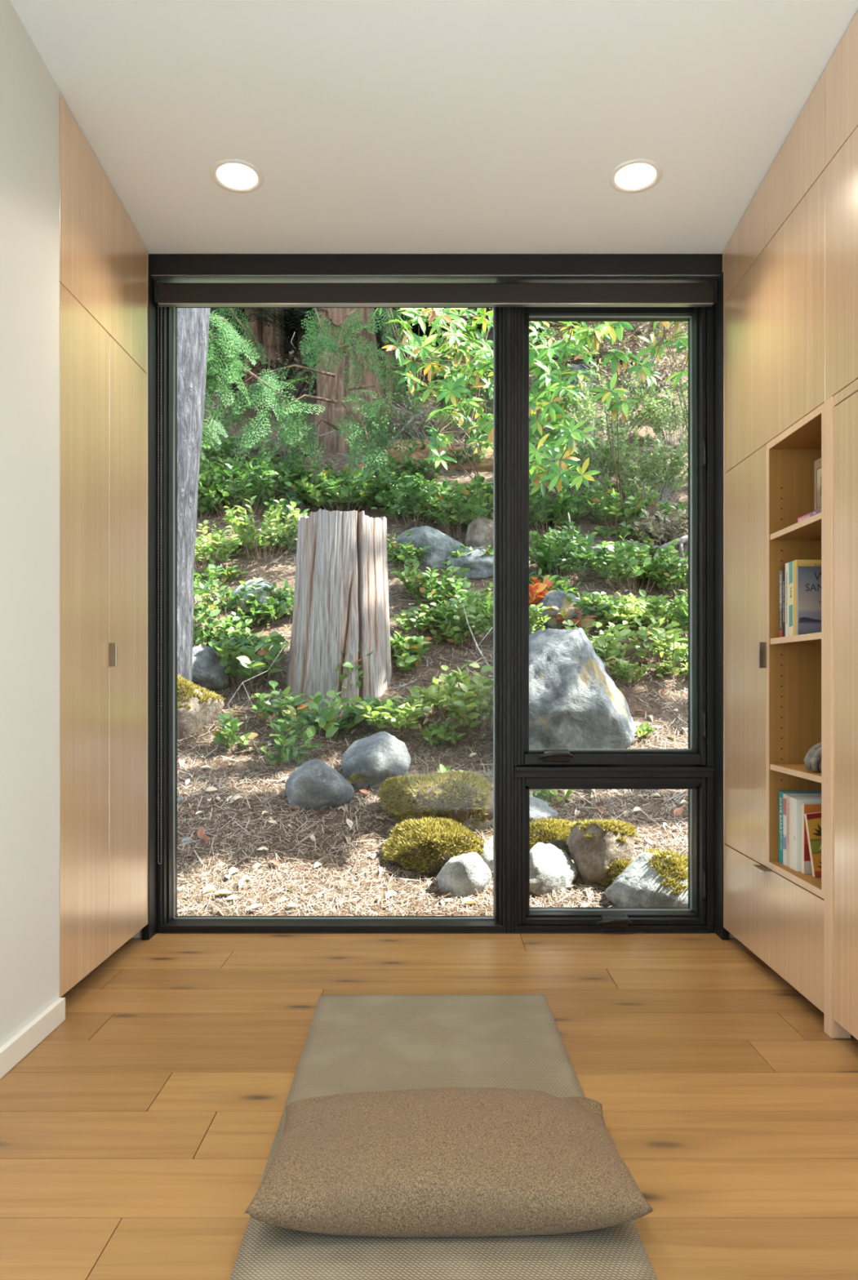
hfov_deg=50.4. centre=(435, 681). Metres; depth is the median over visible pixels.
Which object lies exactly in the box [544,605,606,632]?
shrub
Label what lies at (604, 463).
bush
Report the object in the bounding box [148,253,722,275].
trim
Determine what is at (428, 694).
shrub
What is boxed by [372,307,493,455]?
rhododendron
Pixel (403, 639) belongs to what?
shrub
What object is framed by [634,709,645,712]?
fallen leaf
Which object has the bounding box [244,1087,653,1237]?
floor cushion
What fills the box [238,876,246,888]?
fallen leaf
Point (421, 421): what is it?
brushwood
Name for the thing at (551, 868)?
rock
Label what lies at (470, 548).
shrub
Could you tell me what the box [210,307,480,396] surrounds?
conifer
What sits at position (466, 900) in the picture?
fallen leaf
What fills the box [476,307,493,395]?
broadleaf tree
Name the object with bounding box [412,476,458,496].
shrub
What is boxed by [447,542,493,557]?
shrub
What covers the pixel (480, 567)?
rock
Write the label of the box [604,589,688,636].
shrub
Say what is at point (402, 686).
dead branch
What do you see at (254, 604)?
shrub
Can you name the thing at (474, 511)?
shrub
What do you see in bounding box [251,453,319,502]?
shrub
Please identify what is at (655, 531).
brushwood
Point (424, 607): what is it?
shrub
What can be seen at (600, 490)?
shrub
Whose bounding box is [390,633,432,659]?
shrub
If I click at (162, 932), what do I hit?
trim
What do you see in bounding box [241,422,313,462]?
brushwood
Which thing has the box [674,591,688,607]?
shrub
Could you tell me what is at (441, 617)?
shrub
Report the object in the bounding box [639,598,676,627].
shrub
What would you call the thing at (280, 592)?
shrub
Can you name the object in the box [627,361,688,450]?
bush
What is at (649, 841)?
fallen leaf
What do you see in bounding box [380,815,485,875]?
rock
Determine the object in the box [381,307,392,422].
tree
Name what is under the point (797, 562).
book
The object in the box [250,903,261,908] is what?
fallen leaf
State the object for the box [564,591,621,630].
shrub
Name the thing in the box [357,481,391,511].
shrub
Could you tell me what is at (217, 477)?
shrub
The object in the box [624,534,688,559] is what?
dead branch
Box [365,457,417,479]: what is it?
shrub
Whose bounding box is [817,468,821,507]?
picture
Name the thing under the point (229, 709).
dead branch
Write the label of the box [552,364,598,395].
rock
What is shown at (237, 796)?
fallen leaf
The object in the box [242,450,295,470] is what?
shrub
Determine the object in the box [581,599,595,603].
shrub
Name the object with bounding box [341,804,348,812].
fallen leaf
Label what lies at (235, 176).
recessed light
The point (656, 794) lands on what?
fallen leaf
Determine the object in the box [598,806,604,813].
fallen leaf
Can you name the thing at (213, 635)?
shrub
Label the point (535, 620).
shrub
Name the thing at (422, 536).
rock
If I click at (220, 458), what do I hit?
shrub
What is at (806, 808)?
book
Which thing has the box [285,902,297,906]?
fallen leaf
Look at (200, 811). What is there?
fallen leaf
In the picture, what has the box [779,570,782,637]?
book
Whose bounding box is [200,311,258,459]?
fir
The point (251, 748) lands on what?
fallen leaf
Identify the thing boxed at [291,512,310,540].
shrub
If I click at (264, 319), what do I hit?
conifer
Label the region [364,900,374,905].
fallen leaf
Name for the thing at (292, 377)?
brushwood
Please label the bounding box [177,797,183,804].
stone
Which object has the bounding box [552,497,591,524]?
shrub
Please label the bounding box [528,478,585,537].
shrub
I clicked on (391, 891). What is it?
fallen leaf
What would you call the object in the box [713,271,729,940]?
trim
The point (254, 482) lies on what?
shrub
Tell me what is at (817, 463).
photo frame
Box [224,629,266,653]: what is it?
shrub
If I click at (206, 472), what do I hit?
shrub
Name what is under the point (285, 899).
fallen leaf
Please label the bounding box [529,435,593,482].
bush
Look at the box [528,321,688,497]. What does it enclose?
rhododendron
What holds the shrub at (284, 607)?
on the ground at (642, 433)
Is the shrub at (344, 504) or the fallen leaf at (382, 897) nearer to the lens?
the fallen leaf at (382, 897)
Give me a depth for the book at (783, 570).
2.75 m
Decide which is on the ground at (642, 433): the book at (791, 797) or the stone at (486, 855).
the stone at (486, 855)
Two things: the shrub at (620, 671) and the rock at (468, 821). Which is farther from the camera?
the shrub at (620, 671)
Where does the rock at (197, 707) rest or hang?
on the ground at (642, 433)
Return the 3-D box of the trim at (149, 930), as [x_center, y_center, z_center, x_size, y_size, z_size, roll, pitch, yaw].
[-1.031,-0.267,3.370,0.026,2.374,0.260,0,0,0]
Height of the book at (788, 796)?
0.212 m
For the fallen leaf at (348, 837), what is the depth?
4.18 m
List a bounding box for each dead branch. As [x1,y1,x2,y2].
[226,644,284,719]
[290,332,336,441]
[329,453,369,471]
[383,405,489,462]
[397,679,417,689]
[462,603,493,675]
[561,512,620,564]
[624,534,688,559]
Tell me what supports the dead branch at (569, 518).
on the ground at (642, 433)
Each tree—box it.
[177,307,210,681]
[200,307,421,491]
[244,307,262,408]
[281,307,284,351]
[296,307,308,373]
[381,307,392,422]
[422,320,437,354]
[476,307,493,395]
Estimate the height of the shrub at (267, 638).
0.190 m
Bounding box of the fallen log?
[370,432,493,471]
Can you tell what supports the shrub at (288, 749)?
on the ground at (642, 433)
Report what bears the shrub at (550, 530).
on the ground at (642, 433)
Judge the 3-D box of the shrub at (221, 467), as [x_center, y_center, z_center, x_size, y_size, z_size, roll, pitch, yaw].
[-1.948,-1.938,8.547,0.460,0.218,0.340,0,0,0]
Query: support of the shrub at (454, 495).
on the ground at (642, 433)
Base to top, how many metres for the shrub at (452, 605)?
0.202 m
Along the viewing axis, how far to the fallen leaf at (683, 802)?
4.48 m
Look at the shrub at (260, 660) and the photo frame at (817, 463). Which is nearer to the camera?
the photo frame at (817, 463)
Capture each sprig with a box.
[344,463,364,478]
[528,577,554,606]
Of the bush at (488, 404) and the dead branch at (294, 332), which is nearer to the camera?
the dead branch at (294, 332)
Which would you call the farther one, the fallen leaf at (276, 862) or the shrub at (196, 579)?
the shrub at (196, 579)
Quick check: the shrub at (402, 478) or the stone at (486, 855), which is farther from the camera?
the shrub at (402, 478)
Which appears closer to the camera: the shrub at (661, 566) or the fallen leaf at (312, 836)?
the fallen leaf at (312, 836)
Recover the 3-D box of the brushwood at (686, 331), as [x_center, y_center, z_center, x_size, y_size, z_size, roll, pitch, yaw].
[3.426,-5.287,13.123,1.735,1.016,1.557,0,0,-41]
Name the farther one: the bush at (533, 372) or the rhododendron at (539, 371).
the bush at (533, 372)
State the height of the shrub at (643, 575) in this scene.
0.200 m
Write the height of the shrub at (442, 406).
0.366 m
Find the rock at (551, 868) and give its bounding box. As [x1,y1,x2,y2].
[529,842,577,896]
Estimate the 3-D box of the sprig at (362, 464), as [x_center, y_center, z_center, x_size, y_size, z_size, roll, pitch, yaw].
[-0.733,-1.839,8.305,0.197,0.305,0.156,0,0,36]
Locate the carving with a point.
(812, 760)
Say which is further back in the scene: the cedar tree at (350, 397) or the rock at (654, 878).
the cedar tree at (350, 397)
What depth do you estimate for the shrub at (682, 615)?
6.00 m
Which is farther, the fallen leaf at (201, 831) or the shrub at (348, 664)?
the shrub at (348, 664)
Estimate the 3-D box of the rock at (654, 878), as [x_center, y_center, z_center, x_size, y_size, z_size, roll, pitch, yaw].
[0.904,0.828,3.735,0.428,0.303,0.313,0,0,0]
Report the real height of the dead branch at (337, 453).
0.207 m
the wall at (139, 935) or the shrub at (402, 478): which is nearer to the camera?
the wall at (139, 935)
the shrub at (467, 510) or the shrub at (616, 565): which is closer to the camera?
the shrub at (616, 565)
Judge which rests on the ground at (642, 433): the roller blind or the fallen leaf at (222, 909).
the fallen leaf at (222, 909)
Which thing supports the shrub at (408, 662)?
on the ground at (642, 433)
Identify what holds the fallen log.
on the ground at (642, 433)
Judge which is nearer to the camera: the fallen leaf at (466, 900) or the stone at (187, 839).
the fallen leaf at (466, 900)
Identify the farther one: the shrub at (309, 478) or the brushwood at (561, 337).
the brushwood at (561, 337)
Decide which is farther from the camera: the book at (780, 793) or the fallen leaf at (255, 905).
the fallen leaf at (255, 905)
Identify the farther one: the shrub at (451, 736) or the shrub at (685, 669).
the shrub at (685, 669)
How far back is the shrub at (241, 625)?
6.08 m
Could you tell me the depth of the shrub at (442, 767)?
4.70 m
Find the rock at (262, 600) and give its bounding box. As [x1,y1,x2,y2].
[229,577,278,612]
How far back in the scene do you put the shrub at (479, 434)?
9.34 m
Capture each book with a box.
[778,791,821,863]
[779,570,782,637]
[782,568,785,636]
[782,793,821,866]
[785,562,788,636]
[786,795,821,867]
[788,560,793,635]
[790,796,821,869]
[792,798,821,871]
[793,560,821,635]
[796,566,821,635]
[797,507,821,522]
[801,803,821,874]
[804,811,821,877]
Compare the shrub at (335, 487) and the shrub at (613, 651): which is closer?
the shrub at (613, 651)
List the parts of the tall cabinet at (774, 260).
door, handle, handle, drawer, door, door, panel, panel, panel, shelf, shelf, shelf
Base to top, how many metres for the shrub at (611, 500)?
0.462 m
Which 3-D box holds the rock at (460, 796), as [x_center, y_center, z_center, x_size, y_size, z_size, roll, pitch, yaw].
[0.030,0.592,4.388,0.638,0.337,0.462,0,0,-3]
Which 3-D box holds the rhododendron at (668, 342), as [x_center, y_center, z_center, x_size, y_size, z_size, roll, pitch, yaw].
[1.907,-2.244,7.165,0.513,1.149,2.436,0,0,19]
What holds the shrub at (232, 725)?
on the ground at (642, 433)
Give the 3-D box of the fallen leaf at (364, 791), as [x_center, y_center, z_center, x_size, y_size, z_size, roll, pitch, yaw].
[-0.359,0.557,4.566,0.061,0.029,0.028,0,0,13]
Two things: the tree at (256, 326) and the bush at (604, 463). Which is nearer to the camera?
the bush at (604, 463)
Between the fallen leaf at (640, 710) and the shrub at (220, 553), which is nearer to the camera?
the fallen leaf at (640, 710)
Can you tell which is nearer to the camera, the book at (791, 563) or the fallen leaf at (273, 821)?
the book at (791, 563)
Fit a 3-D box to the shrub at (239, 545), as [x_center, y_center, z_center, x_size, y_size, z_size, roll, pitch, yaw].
[-1.663,-1.062,7.167,0.378,0.239,0.438,0,0,0]
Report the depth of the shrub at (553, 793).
4.52 m
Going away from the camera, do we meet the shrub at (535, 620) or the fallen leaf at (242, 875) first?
the fallen leaf at (242, 875)
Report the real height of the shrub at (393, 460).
0.212 m
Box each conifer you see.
[205,307,412,395]
[206,307,306,399]
[209,307,378,363]
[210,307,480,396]
[219,307,454,408]
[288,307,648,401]
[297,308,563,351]
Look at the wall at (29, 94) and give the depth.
2.29 m
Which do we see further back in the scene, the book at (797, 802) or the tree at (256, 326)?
the tree at (256, 326)
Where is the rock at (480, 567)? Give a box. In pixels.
[445,546,493,579]
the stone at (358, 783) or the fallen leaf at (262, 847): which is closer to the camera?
the fallen leaf at (262, 847)
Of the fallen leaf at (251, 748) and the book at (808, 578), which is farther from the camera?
the fallen leaf at (251, 748)
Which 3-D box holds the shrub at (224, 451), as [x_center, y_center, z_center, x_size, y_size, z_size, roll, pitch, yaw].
[-2.142,-2.258,8.814,0.626,0.469,0.724,0,0,-24]
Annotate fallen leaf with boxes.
[178,758,184,767]
[185,778,190,785]
[195,810,204,814]
[197,827,204,839]
[200,764,211,768]
[201,834,208,843]
[202,885,217,893]
[204,786,217,791]
[215,888,231,893]
[217,862,227,869]
[218,908,226,915]
[226,894,239,899]
[228,866,238,874]
[229,794,243,803]
[237,874,251,882]
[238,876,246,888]
[248,746,257,751]
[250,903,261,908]
[252,862,262,871]
[257,846,268,850]
[261,810,269,814]
[268,819,276,823]
[271,859,279,866]
[280,897,288,902]
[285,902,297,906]
[291,805,299,808]
[309,834,315,839]
[313,862,322,867]
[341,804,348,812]
[346,818,353,828]
[346,836,351,844]
[359,789,369,795]
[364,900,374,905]
[377,895,383,904]
[378,866,385,875]
[383,889,396,897]
[444,897,453,902]
[461,897,477,904]
[574,809,579,816]
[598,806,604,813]
[631,806,643,812]
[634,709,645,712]
[644,838,652,844]
[650,792,661,797]
[657,789,663,795]
[658,688,664,694]
[673,807,683,816]
[680,800,688,804]
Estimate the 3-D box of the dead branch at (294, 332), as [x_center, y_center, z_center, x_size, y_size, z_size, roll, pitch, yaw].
[-1.169,-2.838,8.800,0.463,1.070,0.015,0,0,0]
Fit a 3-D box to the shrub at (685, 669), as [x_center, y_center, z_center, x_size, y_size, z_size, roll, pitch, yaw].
[1.516,-0.085,5.709,0.312,0.211,0.322,0,0,-31]
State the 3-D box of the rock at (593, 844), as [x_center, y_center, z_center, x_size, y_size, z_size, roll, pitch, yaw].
[0.714,0.750,3.915,0.314,0.341,0.241,0,0,0]
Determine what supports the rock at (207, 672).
on the ground at (642, 433)
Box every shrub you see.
[192,581,223,646]
[192,625,222,646]
[193,558,248,583]
[193,573,213,590]
[193,575,266,620]
[193,602,200,616]
[194,520,245,572]
[196,454,233,511]
[196,493,224,519]
[197,455,289,518]
[197,477,223,500]
[199,537,244,557]
[200,429,244,466]
[200,461,222,474]
[204,462,248,480]
[207,627,289,694]
[211,711,257,755]
[216,452,257,476]
[216,607,271,629]
[216,614,260,638]
[222,495,309,559]
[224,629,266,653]
[236,626,271,653]
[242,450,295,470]
[244,457,281,475]
[244,597,286,624]
[248,476,274,502]
[250,680,306,728]
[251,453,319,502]
[257,528,295,556]
[257,587,293,626]
[257,719,323,771]
[260,464,302,479]
[262,580,294,607]
[263,494,302,523]
[271,689,371,748]
[277,475,324,509]
[284,467,398,511]
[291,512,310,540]
[296,474,349,490]
[316,462,359,489]
[324,492,366,511]
[335,647,373,688]
[342,696,399,732]
[348,694,432,740]
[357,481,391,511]
[364,453,400,473]
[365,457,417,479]
[366,474,390,493]
[370,476,448,528]
[372,470,426,504]
[377,433,428,453]
[386,529,431,572]
[390,555,471,606]
[390,606,439,636]
[390,631,428,654]
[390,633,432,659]
[392,637,431,680]
[394,603,444,632]
[398,472,437,490]
[399,457,433,476]
[402,676,451,719]
[404,457,441,482]
[406,577,453,608]
[407,577,455,593]
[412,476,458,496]
[416,405,451,435]
[417,476,493,538]
[417,492,458,507]
[422,717,465,750]
[427,577,493,651]
[430,623,477,648]
[433,600,457,624]
[435,502,484,532]
[436,447,478,471]
[436,763,463,773]
[439,662,493,746]
[445,599,477,611]
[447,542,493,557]
[448,486,487,506]
[451,546,493,558]
[452,440,488,471]
[453,473,493,506]
[463,426,491,444]
[472,591,493,613]
[490,603,551,634]
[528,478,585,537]
[528,521,607,586]
[528,568,559,584]
[529,789,551,804]
[536,582,578,595]
[539,575,580,591]
[542,525,582,551]
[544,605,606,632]
[545,789,575,804]
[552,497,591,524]
[553,611,589,629]
[562,619,647,674]
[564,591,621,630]
[572,608,619,636]
[577,475,661,530]
[577,589,636,607]
[580,484,622,504]
[581,532,683,592]
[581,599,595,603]
[586,632,629,661]
[594,520,641,541]
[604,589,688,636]
[604,657,648,688]
[607,542,652,566]
[615,606,648,627]
[620,531,658,555]
[622,613,688,675]
[626,560,666,586]
[627,601,663,630]
[635,721,656,742]
[639,595,679,607]
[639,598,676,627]
[642,545,688,599]
[642,555,684,591]
[644,564,687,591]
[646,653,688,682]
[651,500,687,518]
[662,589,688,644]
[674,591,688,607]
[678,653,688,663]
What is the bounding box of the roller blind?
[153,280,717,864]
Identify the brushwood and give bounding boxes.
[203,383,240,428]
[219,346,316,403]
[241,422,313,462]
[383,382,487,441]
[532,321,646,361]
[589,321,688,395]
[624,321,688,349]
[632,506,688,551]
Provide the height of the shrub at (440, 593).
0.257 m
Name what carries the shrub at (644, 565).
on the ground at (642, 433)
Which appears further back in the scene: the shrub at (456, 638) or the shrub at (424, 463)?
the shrub at (424, 463)
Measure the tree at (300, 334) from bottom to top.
8.300 m
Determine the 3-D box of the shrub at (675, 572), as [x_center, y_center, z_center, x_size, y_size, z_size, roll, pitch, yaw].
[1.734,-0.800,6.699,0.524,0.412,0.423,0,0,0]
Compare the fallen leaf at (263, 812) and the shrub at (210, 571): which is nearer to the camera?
the fallen leaf at (263, 812)
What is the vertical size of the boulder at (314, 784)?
0.297 m
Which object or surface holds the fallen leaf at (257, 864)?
on the ground at (642, 433)
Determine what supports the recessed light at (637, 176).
in the ceiling
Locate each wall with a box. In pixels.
[0,0,58,1047]
[131,928,142,937]
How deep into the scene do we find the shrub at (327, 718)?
5.09 m
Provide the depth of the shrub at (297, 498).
7.95 m
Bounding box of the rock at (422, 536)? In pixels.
[395,525,465,569]
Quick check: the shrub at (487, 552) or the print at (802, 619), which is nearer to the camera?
the print at (802, 619)
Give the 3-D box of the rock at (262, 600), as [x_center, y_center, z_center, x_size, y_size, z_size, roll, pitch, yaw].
[-1.292,-0.583,6.514,0.308,0.324,0.260,0,0,38]
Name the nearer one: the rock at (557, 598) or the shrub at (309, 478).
the rock at (557, 598)
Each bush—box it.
[418,342,493,415]
[484,347,577,430]
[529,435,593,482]
[532,410,639,496]
[538,358,674,444]
[601,428,688,505]
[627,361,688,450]
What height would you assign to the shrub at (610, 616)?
0.210 m
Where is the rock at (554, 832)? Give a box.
[529,817,574,857]
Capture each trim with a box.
[142,271,156,940]
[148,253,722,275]
[161,931,710,933]
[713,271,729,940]
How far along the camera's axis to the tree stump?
5.46 m
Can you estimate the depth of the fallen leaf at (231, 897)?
3.74 m
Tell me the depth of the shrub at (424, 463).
8.46 m
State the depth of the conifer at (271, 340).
10.67 m
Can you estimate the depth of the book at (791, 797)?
2.69 m
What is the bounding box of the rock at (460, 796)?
[376,770,493,829]
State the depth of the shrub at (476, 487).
7.79 m
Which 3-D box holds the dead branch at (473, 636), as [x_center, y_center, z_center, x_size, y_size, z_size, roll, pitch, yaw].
[0.266,-0.250,5.600,0.207,0.457,0.015,0,0,0]
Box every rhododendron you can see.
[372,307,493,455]
[381,307,493,479]
[528,321,600,503]
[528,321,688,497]
[558,321,657,508]
[633,321,688,431]
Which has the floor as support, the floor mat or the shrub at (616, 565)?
the floor mat
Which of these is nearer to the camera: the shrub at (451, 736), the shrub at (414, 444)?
the shrub at (451, 736)
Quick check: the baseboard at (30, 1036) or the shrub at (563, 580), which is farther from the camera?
the shrub at (563, 580)
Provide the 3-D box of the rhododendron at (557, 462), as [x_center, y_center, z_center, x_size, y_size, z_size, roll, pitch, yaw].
[0.843,-2.064,6.991,0.648,1.564,1.986,0,0,0]
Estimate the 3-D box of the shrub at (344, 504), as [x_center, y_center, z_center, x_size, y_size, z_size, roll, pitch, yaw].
[-0.765,-1.560,7.893,0.377,0.255,0.293,0,0,0]
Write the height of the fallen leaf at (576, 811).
0.049 m
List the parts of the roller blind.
bead chain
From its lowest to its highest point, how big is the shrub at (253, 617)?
0.182 m
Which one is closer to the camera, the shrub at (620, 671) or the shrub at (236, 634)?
the shrub at (620, 671)
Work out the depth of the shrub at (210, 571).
6.78 m
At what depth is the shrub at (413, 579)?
6.59 m
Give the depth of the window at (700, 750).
3.35 m
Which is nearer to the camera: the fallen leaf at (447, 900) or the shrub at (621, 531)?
the fallen leaf at (447, 900)
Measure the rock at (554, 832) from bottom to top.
0.222 m
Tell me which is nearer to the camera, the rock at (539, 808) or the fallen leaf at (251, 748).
the rock at (539, 808)
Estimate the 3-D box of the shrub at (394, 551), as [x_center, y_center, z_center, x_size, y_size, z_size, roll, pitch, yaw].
[-0.259,-1.007,7.049,0.486,0.350,0.347,0,0,33]
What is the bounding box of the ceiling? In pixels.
[9,0,857,253]
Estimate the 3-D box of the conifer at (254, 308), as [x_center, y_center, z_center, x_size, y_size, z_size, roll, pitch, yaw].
[-3.611,-6.141,10.880,4.328,6.402,3.806,0,0,-35]
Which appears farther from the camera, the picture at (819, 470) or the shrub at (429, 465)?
the shrub at (429, 465)
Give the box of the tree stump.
[286,508,391,711]
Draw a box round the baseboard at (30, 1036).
[0,997,65,1079]
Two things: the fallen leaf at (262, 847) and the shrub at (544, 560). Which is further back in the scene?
the shrub at (544, 560)
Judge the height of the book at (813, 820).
0.196 m
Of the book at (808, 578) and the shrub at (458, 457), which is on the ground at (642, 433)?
the shrub at (458, 457)
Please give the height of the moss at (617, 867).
0.179 m
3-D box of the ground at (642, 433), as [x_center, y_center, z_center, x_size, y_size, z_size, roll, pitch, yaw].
[0.000,-5.466,13.740,28.000,12.887,20.520,0,0,0]
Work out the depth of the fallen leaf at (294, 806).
4.45 m
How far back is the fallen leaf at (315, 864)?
3.99 m
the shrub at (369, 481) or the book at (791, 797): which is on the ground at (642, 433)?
the shrub at (369, 481)
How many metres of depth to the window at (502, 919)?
3.35 m
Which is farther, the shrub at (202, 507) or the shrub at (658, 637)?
the shrub at (202, 507)
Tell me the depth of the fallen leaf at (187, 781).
4.68 m
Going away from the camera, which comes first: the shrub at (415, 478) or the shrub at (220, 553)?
the shrub at (220, 553)
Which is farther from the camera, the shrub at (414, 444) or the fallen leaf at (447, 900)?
the shrub at (414, 444)
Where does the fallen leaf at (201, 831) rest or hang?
on the ground at (642, 433)
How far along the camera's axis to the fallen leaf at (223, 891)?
3.76 m
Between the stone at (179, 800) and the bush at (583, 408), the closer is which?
the stone at (179, 800)
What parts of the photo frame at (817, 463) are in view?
rail, rail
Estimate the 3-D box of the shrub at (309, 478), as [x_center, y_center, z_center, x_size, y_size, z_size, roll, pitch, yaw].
[-1.039,-1.738,8.204,0.436,0.207,0.393,0,0,-38]
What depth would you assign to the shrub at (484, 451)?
8.71 m
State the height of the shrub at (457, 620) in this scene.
0.492 m
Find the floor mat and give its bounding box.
[229,993,657,1279]
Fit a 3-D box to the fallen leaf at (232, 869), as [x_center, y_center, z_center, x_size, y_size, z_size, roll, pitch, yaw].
[-0.867,0.814,3.927,0.029,0.022,0.069,0,0,30]
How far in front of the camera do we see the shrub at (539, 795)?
4.47 m
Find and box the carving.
[803,742,821,772]
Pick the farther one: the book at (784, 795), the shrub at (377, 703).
the shrub at (377, 703)
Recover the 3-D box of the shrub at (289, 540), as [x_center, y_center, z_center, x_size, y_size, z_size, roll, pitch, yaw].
[-1.259,-1.092,7.192,0.306,0.236,0.278,0,0,-16]
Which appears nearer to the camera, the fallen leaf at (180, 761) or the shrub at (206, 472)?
the fallen leaf at (180, 761)
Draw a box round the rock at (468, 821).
[462,817,493,831]
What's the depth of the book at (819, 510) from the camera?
2.55 m
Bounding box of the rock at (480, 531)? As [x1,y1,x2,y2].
[464,516,493,549]
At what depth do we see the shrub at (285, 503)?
7.67 m
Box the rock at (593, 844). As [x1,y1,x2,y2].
[564,817,636,886]
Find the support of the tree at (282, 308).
on the ground at (642, 433)
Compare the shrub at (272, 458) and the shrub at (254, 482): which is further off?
the shrub at (272, 458)
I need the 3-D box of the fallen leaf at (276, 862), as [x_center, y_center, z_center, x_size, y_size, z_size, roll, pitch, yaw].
[-0.702,0.796,3.983,0.056,0.030,0.029,0,0,26]
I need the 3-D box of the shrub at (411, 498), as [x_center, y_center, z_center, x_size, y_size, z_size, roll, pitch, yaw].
[-0.168,-1.502,7.654,0.760,0.446,0.579,0,0,-4]
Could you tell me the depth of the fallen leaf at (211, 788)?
4.61 m
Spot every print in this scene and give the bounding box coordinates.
[799,617,821,622]
[813,823,821,835]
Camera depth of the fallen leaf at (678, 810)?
4.40 m
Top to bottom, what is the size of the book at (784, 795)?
0.214 m
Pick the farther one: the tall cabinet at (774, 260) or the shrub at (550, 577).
the shrub at (550, 577)
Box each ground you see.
[177,307,688,915]
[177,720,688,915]
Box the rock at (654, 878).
[603,847,688,906]
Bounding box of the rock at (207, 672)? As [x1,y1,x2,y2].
[191,645,229,689]
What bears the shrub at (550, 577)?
on the ground at (642, 433)
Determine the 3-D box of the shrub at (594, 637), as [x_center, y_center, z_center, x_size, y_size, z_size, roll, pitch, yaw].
[1.060,-0.208,5.907,0.306,0.204,0.262,0,0,-15]
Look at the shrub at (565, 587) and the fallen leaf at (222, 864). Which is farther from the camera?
the shrub at (565, 587)
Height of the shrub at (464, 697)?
0.472 m
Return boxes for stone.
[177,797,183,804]
[181,836,192,844]
[346,770,368,791]
[435,852,492,897]
[480,835,493,873]
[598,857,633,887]
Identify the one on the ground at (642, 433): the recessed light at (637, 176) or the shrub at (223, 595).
the shrub at (223, 595)
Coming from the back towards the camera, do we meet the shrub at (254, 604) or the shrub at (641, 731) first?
the shrub at (254, 604)
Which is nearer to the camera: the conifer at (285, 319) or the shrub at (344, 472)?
the shrub at (344, 472)
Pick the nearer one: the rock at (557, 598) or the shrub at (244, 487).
the rock at (557, 598)
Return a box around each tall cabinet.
[58,92,148,997]
[722,69,826,1013]
[824,10,857,1039]
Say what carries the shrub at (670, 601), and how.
on the ground at (642, 433)
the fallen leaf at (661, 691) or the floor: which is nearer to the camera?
the floor
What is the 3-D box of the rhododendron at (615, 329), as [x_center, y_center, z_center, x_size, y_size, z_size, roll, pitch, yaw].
[1.497,-2.087,6.947,0.629,1.151,2.113,0,0,24]
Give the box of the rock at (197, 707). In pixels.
[177,674,225,741]
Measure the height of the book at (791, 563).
0.222 m
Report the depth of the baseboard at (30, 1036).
2.27 m
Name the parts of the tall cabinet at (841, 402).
door, door, rail, door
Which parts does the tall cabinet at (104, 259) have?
door, door, handle, door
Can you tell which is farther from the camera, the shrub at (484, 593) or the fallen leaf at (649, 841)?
the shrub at (484, 593)
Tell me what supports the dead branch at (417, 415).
attached to the rhododendron at (482, 386)
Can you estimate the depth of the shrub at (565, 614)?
6.12 m
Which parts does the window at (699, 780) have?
frame, sash, sash, sash, sash, sash, sash, frame, sash, sash, crank lever, sash, sash, latch plate, latch lever, frame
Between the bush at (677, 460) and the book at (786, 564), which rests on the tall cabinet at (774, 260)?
the book at (786, 564)
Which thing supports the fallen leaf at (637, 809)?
on the ground at (642, 433)
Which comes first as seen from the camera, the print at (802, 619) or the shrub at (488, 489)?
the print at (802, 619)
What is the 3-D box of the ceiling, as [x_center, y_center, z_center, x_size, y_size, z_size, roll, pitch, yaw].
[0.000,-1.923,0.460,3.800,0.850,6.320,0,0,0]
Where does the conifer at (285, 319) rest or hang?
on the ground at (642, 433)
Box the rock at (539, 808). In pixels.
[529,795,557,822]
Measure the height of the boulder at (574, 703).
0.907 m
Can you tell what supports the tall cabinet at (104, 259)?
on the floor
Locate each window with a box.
[151,275,719,933]
[514,306,714,766]
[514,764,715,933]
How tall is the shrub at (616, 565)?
0.448 m
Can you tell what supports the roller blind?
attached to the window at (502, 919)
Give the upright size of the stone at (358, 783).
0.139 m
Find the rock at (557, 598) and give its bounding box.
[533,590,581,629]
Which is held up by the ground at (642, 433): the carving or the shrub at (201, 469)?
the shrub at (201, 469)
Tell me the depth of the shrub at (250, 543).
7.07 m
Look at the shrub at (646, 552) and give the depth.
7.07 m
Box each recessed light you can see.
[210,158,263,192]
[608,158,662,192]
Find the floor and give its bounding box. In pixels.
[0,933,857,1279]
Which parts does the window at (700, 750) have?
frame, sash, sash, sash, crank lever, sash, sash, sash, sash, sash, latch plate, latch plate, latch lever, latch lever, frame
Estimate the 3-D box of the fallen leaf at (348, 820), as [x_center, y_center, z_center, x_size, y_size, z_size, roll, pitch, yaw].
[-0.411,0.672,4.304,0.045,0.039,0.038,0,0,32]
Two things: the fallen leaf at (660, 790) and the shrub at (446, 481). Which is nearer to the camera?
the fallen leaf at (660, 790)
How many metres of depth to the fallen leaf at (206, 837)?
4.18 m
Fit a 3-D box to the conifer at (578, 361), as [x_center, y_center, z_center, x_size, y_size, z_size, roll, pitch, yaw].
[0.329,-6.270,11.011,4.225,6.300,4.309,0,0,-14]
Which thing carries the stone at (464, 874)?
on the ground at (642, 433)
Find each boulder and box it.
[284,759,354,809]
[340,731,410,788]
[528,627,635,748]
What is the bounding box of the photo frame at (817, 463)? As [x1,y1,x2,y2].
[814,457,821,510]
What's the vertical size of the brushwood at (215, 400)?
0.634 m
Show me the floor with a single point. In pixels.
(137, 1136)

